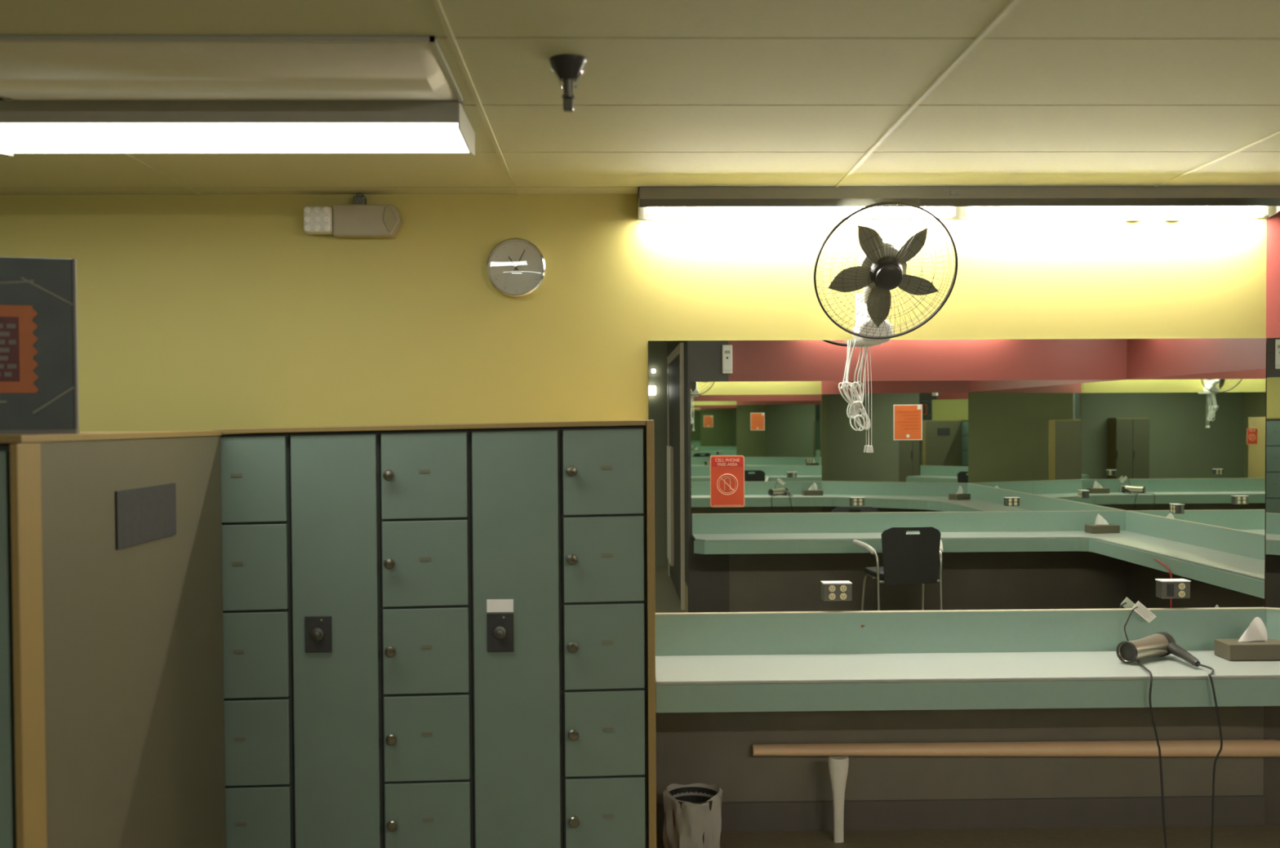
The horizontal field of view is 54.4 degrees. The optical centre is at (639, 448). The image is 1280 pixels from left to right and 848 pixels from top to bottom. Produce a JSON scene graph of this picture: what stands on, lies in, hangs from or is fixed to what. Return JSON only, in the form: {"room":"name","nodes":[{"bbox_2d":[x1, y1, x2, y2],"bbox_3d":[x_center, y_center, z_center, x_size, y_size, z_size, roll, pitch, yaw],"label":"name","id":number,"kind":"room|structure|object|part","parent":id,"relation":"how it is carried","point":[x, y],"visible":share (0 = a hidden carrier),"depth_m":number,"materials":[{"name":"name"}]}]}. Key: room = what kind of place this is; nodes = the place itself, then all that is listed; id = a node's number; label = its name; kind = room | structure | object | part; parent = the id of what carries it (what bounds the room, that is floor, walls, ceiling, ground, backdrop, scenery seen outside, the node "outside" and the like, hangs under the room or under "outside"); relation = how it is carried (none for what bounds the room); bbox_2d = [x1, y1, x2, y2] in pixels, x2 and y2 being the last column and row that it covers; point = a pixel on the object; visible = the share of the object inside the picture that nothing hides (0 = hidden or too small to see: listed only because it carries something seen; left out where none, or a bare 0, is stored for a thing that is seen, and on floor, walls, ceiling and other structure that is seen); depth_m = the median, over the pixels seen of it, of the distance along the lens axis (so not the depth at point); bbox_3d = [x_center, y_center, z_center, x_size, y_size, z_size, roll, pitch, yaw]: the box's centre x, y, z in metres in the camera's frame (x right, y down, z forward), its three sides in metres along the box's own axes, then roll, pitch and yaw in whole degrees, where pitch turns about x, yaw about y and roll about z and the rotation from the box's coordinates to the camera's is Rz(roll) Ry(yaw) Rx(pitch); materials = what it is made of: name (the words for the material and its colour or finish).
{"room":"locker room","nodes":[
{"label":"locker room","id":0,"kind":"room"},
{"bbox_2d":[0,194,1266,803],"bbox_3d":[-0.819,0.252,4.909,6.585,2.522,0.120,0,1,-1],"label":"wall","id":1,"kind":"structure","parent":0,"point":[205,312],"depth_m":4.85,"materials":[{"name":"yellow paint"}]},
{"bbox_2d":[0,257,79,434],"bbox_3d":[-1.696,-0.250,2.994,0.626,0.432,0.044,-1,1,-17],"label":"poster board","id":2,"kind":"object","parent":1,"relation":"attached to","point":[39,354],"visible":0.99,"depth_m":3.06,"materials":[{"name":"grey plastic"}]},
{"bbox_3d":[-1.656,-0.242,3.003,0.369,0.214,0.005,-1,1,-17],"label":"orange panel","id":3,"kind":"part","parent":2,"relation":"part of","materials":[{"name":"orange paper"}]},
{"bbox_2d":[303,193,402,238],"bbox_3d":[-1.100,-0.899,4.771,0.364,0.169,0.090,0,1,-1],"label":"emergency light","id":4,"kind":"object","parent":1,"relation":"attached to","point":[358,220],"visible":1,"depth_m":4.75,"materials":[{"name":"beige plastic"}]},
{"bbox_2d":[486,237,545,297],"bbox_3d":[-0.479,-0.700,4.807,0.227,0.227,0.055,0,1,-1],"label":"wall clock","id":5,"kind":"object","parent":1,"relation":"attached to","point":[516,267],"visible":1,"depth_m":4.81,"materials":[{"name":"silver metal"}]},
{"bbox_2d":[813,201,958,453],"bbox_3d":[0.888,-0.430,4.630,0.524,0.898,0.484,0,1,-1],"label":"wall fan","id":6,"kind":"object","parent":1,"relation":"attached to","point":[881,268],"visible":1,"depth_m":4.51,"materials":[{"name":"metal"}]},
{"bbox_3d":[0.767,-0.615,4.511,0.170,0.095,0.009,0,1,5],"label":"blade","id":7,"kind":"part","parent":6,"relation":"part of","materials":[{"name":"black plastic"}]},
{"bbox_3d":[0.842,-0.247,4.839,0.116,0.357,0.048,0,1,-1],"label":"power cord","id":8,"kind":"part","parent":6,"relation":"part of","materials":[{"name":"white plastic"}]},
{"bbox_3d":[0.892,-0.508,4.866,0.100,0.200,0.009,0,1,-1],"label":"wall plate","id":9,"kind":"part","parent":6,"relation":"part of","materials":[{"name":"white plastic"}]},
{"bbox_3d":[0.896,0.001,4.851,0.025,0.028,0.012,0,1,-1],"label":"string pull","id":10,"kind":"part","parent":6,"relation":"part of","materials":[{"name":"white plastic"}]},
{"bbox_3d":[0.830,-0.727,4.450,0.136,0.138,0.024,-1,2,-32],"label":"blade","id":11,"kind":"part","parent":6,"relation":"part of","materials":[{"name":"black plastic"}]},
{"bbox_3d":[0.879,-0.528,4.560,0.060,0.162,0.095,-1,2,-40],"label":"blade","id":12,"kind":"part","parent":6,"relation":"part of","materials":[{"name":"black plastic"}]},
{"bbox_3d":[0.887,-0.672,4.576,0.180,0.181,0.160,0,1,-1],"label":"motor","id":13,"kind":"part","parent":6,"relation":"part of","materials":[{"name":"grey plastic"}]},
{"bbox_3d":[0.967,-0.725,4.466,0.117,0.131,0.081,0,1,-1],"label":"blade","id":14,"kind":"part","parent":6,"relation":"part of","materials":[{"name":"black plastic"}]},
{"bbox_3d":[1.006,-0.598,4.532,0.171,0.070,0.072,0,1,-1],"label":"blade","id":15,"kind":"part","parent":6,"relation":"part of","materials":[{"name":"black plastic"}]},
{"bbox_2d":[648,337,1266,613],"bbox_3d":[1.252,0.103,4.891,2.436,1.065,0.006,0,1,-1],"label":"wall mirror","id":16,"kind":"object","parent":1,"relation":"attached to","point":[1036,473],"visible":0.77,"depth_m":4.89,"materials":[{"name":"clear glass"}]},
{"bbox_2d":[710,455,744,507],"bbox_3d":[0.342,0.127,4.865,0.134,0.202,0.004,0,1,-1],"label":"sign","id":17,"kind":"object","parent":16,"relation":"attached to","point":[726,472],"visible":1,"depth_m":4.87,"materials":[{"name":"plastic"}]},
{"bbox_2d":[822,582,852,600],"bbox_3d":[0.772,0.558,4.870,0.112,0.070,0.034,0,1,-1],"label":"outlet box","id":18,"kind":"object","parent":16,"relation":"attached to","point":[831,591],"visible":1,"depth_m":4.86,"materials":[{"name":"metal"}]},
{"bbox_2d":[828,585,835,599],"bbox_3d":[0.750,0.561,4.855,0.027,0.058,0.003,0,1,-1],"label":"receptacle","id":19,"kind":"object","parent":18,"relation":"attached to","point":[832,588],"depth_m":4.85,"materials":[{"name":"beige plastic"}]},
{"bbox_2d":[840,585,846,599],"bbox_3d":[0.794,0.560,4.856,0.027,0.058,0.003,0,1,-1],"label":"receptacle","id":20,"kind":"object","parent":18,"relation":"attached to","point":[842,588],"depth_m":4.85,"materials":[{"name":"beige plastic"}]},
{"bbox_2d":[1159,579,1191,599],"bbox_3d":[2.106,0.553,4.900,0.112,0.070,0.034,0,1,-1],"label":"outlet box","id":21,"kind":"object","parent":16,"relation":"attached to","point":[1180,588],"visible":1,"depth_m":4.89,"materials":[{"name":"metal"}]},
{"bbox_2d":[1167,584,1173,596],"bbox_3d":[2.084,0.556,4.885,0.026,0.048,0.003,0,1,-1],"label":"switch","id":22,"kind":"object","parent":21,"relation":"attached to","point":[1170,587],"depth_m":4.88,"materials":[{"name":"black plastic"}]},
{"bbox_2d":[1178,582,1185,597],"bbox_3d":[2.129,0.555,4.886,0.027,0.058,0.003,0,1,-1],"label":"receptacle","id":23,"kind":"object","parent":21,"relation":"attached to","point":[1181,585],"depth_m":4.88,"materials":[{"name":"beige plastic"}]},
{"bbox_2d":[637,186,1279,219],"bbox_3d":[1.234,-0.948,4.787,2.484,0.099,0.159,0,1,-1],"label":"strip light","id":24,"kind":"object","parent":1,"relation":"attached to","point":[943,202],"visible":1,"depth_m":4.74,"materials":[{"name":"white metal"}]},
{"bbox_2d":[656,795,1265,833],"bbox_3d":[-0.811,1.457,4.871,6.585,0.115,0.012,0,1,-1],"label":"baseboard","id":25,"kind":"structure","parent":1,"relation":"attached to","point":[1135,811],"depth_m":4.92,"materials":[{"name":"black rubber"}]},
{"bbox_2d":[654,607,1279,712],"bbox_3d":[2.224,0.783,4.295,4.488,0.277,1.380,0,1,21],"label":"countertop","id":26,"kind":"structure","parent":1,"relation":"attached to","point":[726,662],"depth_m":4.70,"materials":[{"name":"teal laminate"}]},
{"bbox_2d":[1115,600,1222,847],"bbox_3d":[1.931,1.116,4.630,0.275,1.033,0.494,0,1,-1],"label":"hair dryer","id":27,"kind":"object","parent":26,"relation":"on","point":[1161,644],"visible":1,"depth_m":4.65,"materials":[{"name":"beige metal"}]},
{"bbox_2d":[1120,643,1134,661],"bbox_3d":[1.827,0.759,4.654,0.005,0.069,0.069,-1,2,-36],"label":"grille","id":28,"kind":"object","parent":27,"relation":"attached to","point":[1126,650],"depth_m":4.66,"materials":[{"name":"black plastic"}]},
{"bbox_3d":[1.920,0.706,4.795,0.055,0.180,0.145,0,1,-1],"label":"cord","id":29,"kind":"part","parent":27,"relation":"part of","materials":[{"name":"black plastic"}]},
{"bbox_3d":[1.934,1.208,4.564,0.274,0.852,0.358,0,1,-1],"label":"cord","id":30,"kind":"part","parent":27,"relation":"part of","materials":[{"name":"black plastic"}]},
{"bbox_3d":[2.025,0.765,4.654,0.044,0.059,0.234,0,1,-1],"label":"handle","id":31,"kind":"part","parent":27,"relation":"part of","materials":[{"name":"black plastic"}]},
{"bbox_2d":[1214,617,1279,661],"bbox_3d":[2.339,0.721,4.754,0.235,0.154,0.125,0,1,-1],"label":"tissue box","id":32,"kind":"object","parent":26,"relation":"on","point":[1254,644],"visible":1,"depth_m":4.71,"materials":[{"name":"brown cardboard"}]},
{"bbox_2d":[752,739,1279,757],"bbox_3d":[1.604,1.193,4.896,2.323,0.078,0.038,0,1,-1],"label":"wooden rail","id":33,"kind":"object","parent":1,"relation":"attached to","point":[1231,748],"visible":0.99,"depth_m":4.88,"materials":[{"name":"orange wood"}]},
{"bbox_2d":[1124,217,1144,221],"bbox_3d":[1.936,-0.903,4.872,0.066,0.018,0.029,0,1,-1],"label":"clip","id":34,"kind":"object","parent":1,"relation":"attached to","point":[1126,219],"visible":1,"depth_m":4.87,"materials":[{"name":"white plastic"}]},
{"bbox_2d":[1164,217,1183,221],"bbox_3d":[2.091,-0.903,4.875,0.066,0.018,0.029,0,1,-1],"label":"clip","id":35,"kind":"object","parent":1,"relation":"attached to","point":[1165,219],"visible":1,"depth_m":4.88,"materials":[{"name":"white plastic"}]},
{"bbox_2d":[0,0,1279,195],"bbox_3d":[0.430,-0.924,0.639,9.100,0.050,9.500,0,1,-1],"label":"ceiling","id":36,"kind":"structure","parent":0,"point":[668,93],"depth_m":3.38,"materials":[{"name":"tile"}]},
{"bbox_2d":[0,35,463,102],"bbox_3d":[-1.087,-0.926,3.107,1.222,0.039,0.558,0,1,-1],"label":"recessed light","id":37,"kind":"object","parent":36,"relation":"in","point":[33,68],"visible":1,"depth_m":2.99,"materials":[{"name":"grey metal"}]},
{"bbox_2d":[0,97,475,156],"bbox_3d":[-1.192,-0.911,3.571,1.390,0.088,0.395,0,1,-1],"label":"ceiling light","id":38,"kind":"object","parent":36,"relation":"attached to","point":[25,127],"visible":0.99,"depth_m":3.44,"materials":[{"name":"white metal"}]},
{"bbox_3d":[-1.885,-0.905,3.555,0.004,0.083,0.387,0,1,-1],"label":"plate","id":39,"kind":"part","parent":38,"relation":"part of","materials":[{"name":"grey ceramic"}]},
{"bbox_3d":[-0.499,-0.913,3.587,0.004,0.083,0.387,0,1,-1],"label":"plate","id":40,"kind":"part","parent":38,"relation":"part of","materials":[{"name":"white metal"}]},
{"bbox_2d":[549,53,586,111],"bbox_3d":[-0.175,-0.888,3.038,0.092,0.125,0.091,0,1,-1],"label":"sprinkler head","id":41,"kind":"object","parent":36,"relation":"attached to","point":[567,68],"visible":1,"depth_m":3.02},
{"bbox_3d":[-0.204,-0.908,3.024,0.034,0.061,0.013,-1,1,-14],"label":"frame arm","id":42,"kind":"part","parent":41,"relation":"part of","materials":[{"name":"silver metal"}]},
{"bbox_3d":[-0.175,-0.878,3.038,0.032,0.044,0.032,0,1,-1],"label":"stem","id":43,"kind":"part","parent":41,"relation":"part of","materials":[{"name":"metal"}]},
{"bbox_3d":[-0.146,-0.909,3.026,0.034,0.061,0.013,0,1,11],"label":"frame arm","id":44,"kind":"part","parent":41,"relation":"part of","materials":[{"name":"silver metal"}]},
{"bbox_2d":[120,0,1279,195],"bbox_3d":[-0.377,-0.887,0.402,7.334,0.004,8.860,0,1,-1],"label":"trim","id":45,"kind":"structure","parent":36,"relation":"attached to","point":[437,5],"depth_m":3.48,"materials":[{"name":"white metal"}]},
{"bbox_2d":[656,824,1279,847],"bbox_3d":[0.444,1.652,0.698,9.100,0.100,9.500,0,1,-1],"label":"floor","id":46,"kind":"structure","parent":0,"point":[1266,836],"depth_m":4.80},
{"bbox_2d":[0,436,184,847],"bbox_3d":[-1.708,0.764,3.426,0.632,1.576,1.407,0,1,-1],"label":"locker","id":47,"kind":"object","parent":46,"relation":"on","point":[7,769],"visible":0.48,"depth_m":2.73,"materials":[{"name":"teal paint"}]},
{"bbox_3d":[-1.694,0.737,2.737,0.630,1.462,0.030,0,1,-1],"label":"door","id":48,"kind":"part","parent":47,"relation":"part of","materials":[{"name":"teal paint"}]},
{"bbox_2d":[0,430,226,847],"bbox_3d":[-1.693,0.754,3.423,0.662,1.596,1.421,0,1,-1],"label":"partition wall","id":49,"kind":"structure","parent":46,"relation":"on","point":[117,575],"depth_m":3.25,"materials":[{"name":"brown wood"}]},
{"bbox_3d":[-1.358,0.776,2.776,0.017,1.578,0.112,0,1,-1],"label":"corner post","id":50,"kind":"part","parent":49,"relation":"part of","materials":[{"name":"brown wood"}]},
{"bbox_2d":[204,431,316,847],"bbox_3d":[-1.327,0.734,4.492,0.299,1.585,0.672,0,1,-1],"label":"locker","id":51,"kind":"object","parent":46,"relation":"on","point":[255,486],"visible":0.61,"depth_m":4.16,"materials":[{"name":"green metal"}]},
{"bbox_3d":[-1.343,0.088,4.143,0.036,0.012,0.003,0,1,-1],"label":"number plate","id":52,"kind":"part","parent":51,"relation":"part of","materials":[{"name":"gold metal"}]},
{"bbox_3d":[-1.341,0.382,4.149,0.036,0.012,0.003,0,1,-1],"label":"number plate","id":53,"kind":"part","parent":51,"relation":"part of","materials":[{"name":"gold metal"}]},
{"bbox_3d":[-1.339,0.676,4.156,0.036,0.012,0.003,0,1,-1],"label":"number plate","id":54,"kind":"part","parent":51,"relation":"part of","materials":[{"name":"gold metal"}]},
{"bbox_3d":[-1.338,0.971,4.163,0.036,0.012,0.003,0,1,-1],"label":"number plate","id":55,"kind":"part","parent":51,"relation":"part of","materials":[{"name":"gold metal"}]},
{"bbox_3d":[-1.336,1.258,4.169,0.036,0.012,0.003,0,1,-1],"label":"number plate","id":56,"kind":"part","parent":51,"relation":"part of","materials":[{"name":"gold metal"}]},
{"bbox_3d":[-1.323,0.102,4.154,0.283,0.290,0.021,0,1,-1],"label":"door","id":57,"kind":"part","parent":51,"relation":"part of","materials":[{"name":"teal paint"}]},
{"bbox_3d":[-1.322,0.397,4.161,0.283,0.290,0.021,0,1,-1],"label":"door","id":58,"kind":"part","parent":51,"relation":"part of","materials":[{"name":"teal paint"}]},
{"bbox_3d":[-1.320,0.691,4.168,0.283,0.290,0.021,0,1,-1],"label":"door","id":59,"kind":"part","parent":51,"relation":"part of","materials":[{"name":"teal paint"}]},
{"bbox_3d":[-1.318,0.985,4.174,0.283,0.290,0.021,0,1,-1],"label":"door","id":60,"kind":"part","parent":51,"relation":"part of","materials":[{"name":"teal paint"}]},
{"bbox_3d":[-1.317,1.270,4.181,0.283,0.271,0.021,0,1,-1],"label":"door","id":61,"kind":"part","parent":51,"relation":"part of","materials":[{"name":"teal paint"}]},
{"bbox_2d":[289,430,398,847],"bbox_3d":[-1.026,0.730,4.483,0.298,1.589,0.704,0,1,-1],"label":"locker","id":62,"kind":"object","parent":46,"relation":"on","point":[335,477],"visible":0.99,"depth_m":4.16,"materials":[{"name":"green metal"}]},
{"bbox_3d":[-1.074,0.618,4.140,0.044,0.044,0.026,0,1,-1],"label":"dial knob","id":63,"kind":"part","parent":62,"relation":"part of","materials":[{"name":"metal"}]},
{"bbox_3d":[-1.075,0.620,4.158,0.088,0.121,0.009,0,1,-1],"label":"latch plate","id":64,"kind":"part","parent":62,"relation":"part of","materials":[{"name":"black metal"}]},
{"bbox_2d":[379,428,480,847],"bbox_3d":[-0.725,0.726,4.489,0.301,1.593,0.706,0,1,-1],"label":"locker","id":65,"kind":"object","parent":46,"relation":"on","point":[426,571],"visible":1,"depth_m":4.17,"materials":[{"name":"green metal"}]},
{"bbox_3d":[-0.834,0.087,4.137,0.036,0.037,0.036,0,1,-1],"label":"knob","id":66,"kind":"part","parent":65,"relation":"part of","materials":[{"name":"metal"}]},
{"bbox_3d":[-0.833,0.382,4.144,0.036,0.037,0.036,0,1,-1],"label":"knob","id":67,"kind":"part","parent":65,"relation":"part of","materials":[{"name":"metal"}]},
{"bbox_3d":[-0.831,0.676,4.150,0.036,0.037,0.036,0,1,-1],"label":"knob","id":68,"kind":"part","parent":65,"relation":"part of","materials":[{"name":"metal"}]},
{"bbox_3d":[-0.829,0.971,4.157,0.036,0.037,0.036,0,1,-1],"label":"knob","id":69,"kind":"part","parent":65,"relation":"part of","materials":[{"name":"metal"}]},
{"bbox_3d":[-0.828,1.260,4.164,0.036,0.035,0.036,0,1,-1],"label":"knob","id":70,"kind":"part","parent":65,"relation":"part of","materials":[{"name":"metal"}]},
{"bbox_3d":[-0.722,0.090,4.168,0.285,0.290,0.021,0,1,-1],"label":"door","id":71,"kind":"part","parent":65,"relation":"part of","materials":[{"name":"teal paint"}]},
{"bbox_3d":[-0.720,0.075,4.157,0.036,0.012,0.003,0,1,-1],"label":"number plate","id":72,"kind":"part","parent":65,"relation":"part of","materials":[{"name":"gold metal"}]},
{"bbox_3d":[-0.720,0.384,4.175,0.285,0.290,0.021,0,1,-1],"label":"door","id":73,"kind":"part","parent":65,"relation":"part of","materials":[{"name":"teal paint"}]},
{"bbox_3d":[-0.718,0.369,4.163,0.036,0.012,0.003,0,1,-1],"label":"number plate","id":74,"kind":"part","parent":65,"relation":"part of","materials":[{"name":"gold metal"}]},
{"bbox_3d":[-0.718,0.678,4.181,0.285,0.290,0.021,0,1,-1],"label":"door","id":75,"kind":"part","parent":65,"relation":"part of","materials":[{"name":"teal paint"}]},
{"bbox_3d":[-0.717,0.663,4.170,0.036,0.012,0.003,0,1,-1],"label":"number plate","id":76,"kind":"part","parent":65,"relation":"part of","materials":[{"name":"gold metal"}]},
{"bbox_3d":[-0.717,0.973,4.188,0.285,0.290,0.021,0,1,-1],"label":"door","id":77,"kind":"part","parent":65,"relation":"part of","materials":[{"name":"teal paint"}]},
{"bbox_3d":[-0.715,0.958,4.177,0.036,0.012,0.003,0,1,-1],"label":"number plate","id":78,"kind":"part","parent":65,"relation":"part of","materials":[{"name":"gold metal"}]},
{"bbox_3d":[-0.715,1.261,4.195,0.285,0.279,0.021,0,1,-1],"label":"door","id":79,"kind":"part","parent":65,"relation":"part of","materials":[{"name":"teal paint"}]},
{"bbox_3d":[-0.713,1.248,4.183,0.036,0.012,0.003,0,1,-1],"label":"number plate","id":80,"kind":"part","parent":65,"relation":"part of","materials":[{"name":"gold metal"}]},
{"bbox_2d":[213,419,656,847],"bbox_3d":[-0.688,0.711,4.510,1.463,1.622,0.700,0,1,-1],"label":"surround","id":81,"kind":"object","parent":46,"relation":"on","point":[650,468],"visible":0.9,"depth_m":4.17,"materials":[{"name":"brown wood"}]},
{"bbox_2d":[470,426,564,847],"bbox_3d":[-0.422,0.722,4.497,0.302,1.598,0.704,0,1,-1],"label":"locker","id":82,"kind":"object","parent":46,"relation":"on","point":[516,493],"visible":0.98,"depth_m":4.18,"materials":[{"name":"green metal"}]},
{"bbox_3d":[-0.468,0.616,4.172,0.088,0.128,0.009,0,1,-1],"label":"latch plate","id":83,"kind":"part","parent":82,"relation":"part of","materials":[{"name":"black metal"}]},
{"bbox_3d":[-0.468,0.614,4.154,0.044,0.044,0.026,0,1,-1],"label":"dial knob","id":84,"kind":"part","parent":82,"relation":"part of","materials":[{"name":"metal"}]},
{"bbox_2d":[560,425,647,847],"bbox_3d":[-0.127,0.718,4.503,0.285,1.602,0.706,0,1,-1],"label":"locker","id":85,"kind":"object","parent":46,"relation":"on","point":[603,468],"visible":1,"depth_m":4.18,"materials":[{"name":"green metal"}]},
{"bbox_3d":[-0.228,0.075,4.151,0.036,0.037,0.036,0,1,-1],"label":"knob","id":86,"kind":"part","parent":85,"relation":"part of","materials":[{"name":"metal"}]},
{"bbox_3d":[-0.226,0.369,4.157,0.036,0.037,0.036,0,1,-1],"label":"knob","id":87,"kind":"part","parent":85,"relation":"part of","materials":[{"name":"metal"}]},
{"bbox_3d":[-0.225,0.664,4.164,0.036,0.037,0.036,0,1,-1],"label":"knob","id":88,"kind":"part","parent":85,"relation":"part of","materials":[{"name":"metal"}]},
{"bbox_3d":[-0.223,0.958,4.171,0.036,0.037,0.036,0,1,-1],"label":"knob","id":89,"kind":"part","parent":85,"relation":"part of","materials":[{"name":"metal"}]},
{"bbox_3d":[-0.221,1.251,4.178,0.036,0.036,0.036,0,1,-1],"label":"knob","id":90,"kind":"part","parent":85,"relation":"part of","materials":[{"name":"metal"}]},
{"bbox_3d":[-0.121,0.372,4.188,0.269,0.290,0.021,0,1,-1],"label":"door","id":91,"kind":"part","parent":85,"relation":"part of","materials":[{"name":"teal paint"}]},
{"bbox_3d":[-0.123,0.077,4.182,0.269,0.290,0.021,0,1,-1],"label":"door","id":92,"kind":"part","parent":85,"relation":"part of","materials":[{"name":"teal paint"}]},
{"bbox_3d":[-0.120,0.666,4.195,0.269,0.290,0.021,0,1,-1],"label":"door","id":93,"kind":"part","parent":85,"relation":"part of","materials":[{"name":"teal paint"}]},
{"bbox_3d":[-0.118,0.961,4.202,0.269,0.290,0.021,0,1,-1],"label":"door","id":94,"kind":"part","parent":85,"relation":"part of","materials":[{"name":"teal paint"}]},
{"bbox_3d":[-0.116,1.253,4.208,0.269,0.286,0.021,0,1,-1],"label":"door","id":95,"kind":"part","parent":85,"relation":"part of","materials":[{"name":"teal paint"}]},
{"bbox_3d":[-0.113,0.062,4.170,0.036,0.012,0.003,0,1,-1],"label":"number plate","id":96,"kind":"part","parent":85,"relation":"part of","materials":[{"name":"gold metal"}]},
{"bbox_3d":[-0.112,0.356,4.177,0.036,0.012,0.003,0,1,-1],"label":"number plate","id":97,"kind":"part","parent":85,"relation":"part of","materials":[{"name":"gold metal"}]},
{"bbox_3d":[-0.110,0.651,4.184,0.036,0.012,0.003,0,1,-1],"label":"number plate","id":98,"kind":"part","parent":85,"relation":"part of","materials":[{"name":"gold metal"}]},
{"bbox_3d":[-0.108,0.945,4.191,0.036,0.012,0.003,0,1,-1],"label":"number plate","id":99,"kind":"part","parent":85,"relation":"part of","materials":[{"name":"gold metal"}]},
{"bbox_3d":[-0.107,1.239,4.197,0.036,0.012,0.003,0,1,-1],"label":"number plate","id":100,"kind":"part","parent":85,"relation":"part of","materials":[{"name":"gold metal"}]},
{"bbox_2d":[666,786,719,847],"bbox_3d":[0.195,1.382,4.596,0.221,0.266,0.219,0,1,-1],"label":"waste bin","id":101,"kind":"object","parent":46,"relation":"on","point":[692,811],"visible":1,"depth_m":4.53,"materials":[{"name":"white plastic"}]},
{"bbox_2d":[828,756,848,842],"bbox_3d":[0.762,1.344,4.770,0.079,0.328,0.043,0,1,-1],"label":"support post","id":102,"kind":"object","parent":46,"relation":"on","point":[838,766],"visible":1,"depth_m":4.76,"materials":[{"name":"white metal"}]},
{"bbox_2d":[1263,211,1279,826],"bbox_3d":[3.312,0.234,4.649,1.760,2.522,0.120,0,1,22],"label":"wall","id":103,"kind":"structure","parent":0,"point":[1271,713],"depth_m":4.92,"materials":[{"name":"red paint"}]},
{"bbox_2d":[1265,337,1279,608],"bbox_3d":[3.287,0.099,4.588,1.754,1.065,0.006,0,1,22],"label":"wall mirror","id":104,"kind":"object","parent":103,"relation":"attached to","point":[1272,529],"visible":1,"depth_m":4.91,"materials":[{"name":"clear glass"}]}
]}

